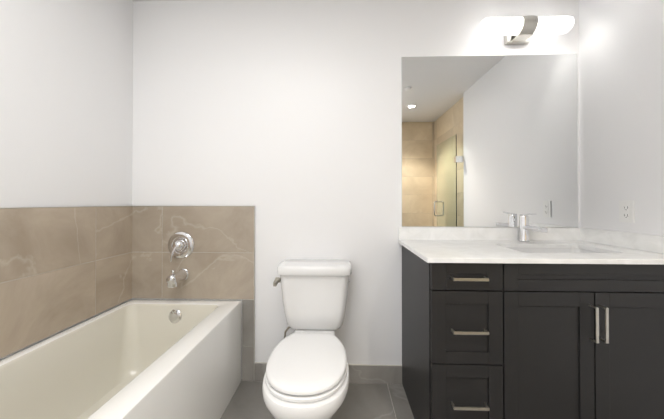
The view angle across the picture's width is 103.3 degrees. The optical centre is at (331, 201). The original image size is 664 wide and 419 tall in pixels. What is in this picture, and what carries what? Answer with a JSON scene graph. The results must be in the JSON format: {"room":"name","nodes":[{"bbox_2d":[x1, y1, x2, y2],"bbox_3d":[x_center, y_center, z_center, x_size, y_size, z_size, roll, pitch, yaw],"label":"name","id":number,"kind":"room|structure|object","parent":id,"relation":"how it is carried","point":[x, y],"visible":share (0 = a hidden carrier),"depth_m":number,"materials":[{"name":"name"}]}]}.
{"room":"bathroom","nodes":[
{"label":"bathroom","id":0,"kind":"room"},
{"bbox_2d":[0,0,132,360],"bbox_3d":[-1.420,-0.093,0.323,0.120,2.470,2.820,0,0,2],"label":"wall","id":1,"kind":"structure","parent":0,"point":[66,103],"depth_m":1.31,"materials":[{"name":"paint"}]},
{"bbox_2d":[0,206,132,358],"bbox_3d":[-1.336,0.328,0.908,0.011,0.606,1.620,0,0,2],"label":"wall tile","id":2,"kind":"structure","parent":1,"relation":"attached to","point":[62,268],"depth_m":1.27,"materials":[{"name":"tile"}]},
{"bbox_2d":[132,0,179,1],"bbox_3d":[0.176,-1.388,0.340,3.309,0.120,2.940,0,0,2],"label":"ceiling","id":3,"kind":"structure","parent":0,"point":[153,0],"depth_m":1.73,"materials":[{"name":"paint"}]},
{"bbox_2d":[220,379,413,418],"bbox_3d":[0.176,1.202,0.324,3.309,0.120,2.940,0,0,2],"label":"floor","id":4,"kind":"structure","parent":0,"point":[375,400],"depth_m":1.49,"materials":[{"name":"tile"}]},
{"bbox_2d":[0,300,241,418],"bbox_3d":[-0.966,0.890,0.946,0.722,0.513,1.508,0,0,2],"label":"bathtub","id":5,"kind":"object","parent":4,"relation":"on","point":[155,359],"visible":1,"depth_m":1.28,"materials":[{"name":"ceramic"}]},
{"bbox_2d":[262,259,351,418],"bbox_3d":[-0.115,0.758,1.321,0.443,0.781,0.714,0,0,2],"label":"toilet","id":6,"kind":"object","parent":4,"relation":"on","point":[306,375],"visible":1,"depth_m":1.28,"materials":[{"name":"ceramic"}]},
{"bbox_2d":[398,227,663,418],"bbox_3d":[0.973,0.655,1.365,1.122,0.985,0.572,0,0,2],"label":"bathroom vanity","id":7,"kind":"object","parent":4,"relation":"on","point":[551,323],"visible":1,"depth_m":1.12,"materials":[{"name":"paint"}]},
{"bbox_2d":[519,213,547,241],"bbox_3d":[1.161,0.157,1.526,0.055,0.172,0.186,0,0,2],"label":"faucet","id":8,"kind":"object","parent":7,"relation":"on","point":[525,227],"visible":0.98,"depth_m":1.57,"materials":[{"name":"silver metal"}]},
{"bbox_2d":[132,0,579,378],"bbox_3d":[0.221,-0.084,1.741,3.309,2.470,0.120,0,0,2],"label":"wall","id":9,"kind":"structure","parent":0,"point":[283,117],"depth_m":1.70,"materials":[{"name":"paint"}]},
{"bbox_2d":[166,232,193,287],"bbox_3d":[-0.981,0.358,1.635,0.174,0.322,0.143,0,0,2],"label":"tub faucet","id":10,"kind":"object","parent":9,"relation":"attached to","point":[180,244],"visible":1,"depth_m":1.69,"materials":[{"name":"silver metal"}]},
{"bbox_2d":[132,206,254,379],"bbox_3d":[-0.907,0.591,1.708,0.816,1.120,0.011,0,0,2],"label":"wall tile","id":11,"kind":"structure","parent":9,"relation":"attached to","point":[218,263],"depth_m":1.70,"materials":[{"name":"tile"}]},
{"bbox_2d":[254,362,401,383],"bbox_3d":[-0.029,1.096,1.677,0.944,0.110,0.010,0,0,2],"label":"baseboard","id":12,"kind":"structure","parent":9,"relation":"attached to","point":[365,373],"depth_m":1.66,"materials":[{"name":"tile"}]},
{"bbox_2d":[401,54,577,226],"bbox_3d":[0.985,-0.379,1.655,1.085,1.080,0.005,0,0,2],"label":"mirror","id":13,"kind":"object","parent":9,"relation":"attached to","point":[488,140],"visible":1,"depth_m":1.65,"materials":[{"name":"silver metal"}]},
{"bbox_2d":[479,15,573,44],"bbox_3d":[1.154,-1.041,1.587,0.524,0.110,0.138,0,0,2],"label":"light","id":14,"kind":"object","parent":9,"relation":"attached to","point":[520,30],"visible":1,"depth_m":1.54,"materials":[{"name":"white glass"}]},
{"bbox_2d":[579,0,663,235],"bbox_3d":[1.684,-0.089,0.853,0.328,2.470,1.560,0,0,2],"label":"wall","id":15,"kind":"structure","parent":0,"point":[621,84],"depth_m":1.40,"materials":[{"name":"paint"}]},
{"bbox_2d":[619,200,634,222],"bbox_3d":[1.532,0.054,1.367,0.007,0.115,0.070,0,0,2],"label":"electrical outlet","id":16,"kind":"object","parent":15,"relation":"attached to","point":[626,211],"visible":1,"depth_m":1.36,"materials":[{"name":"plastic"}]}
]}

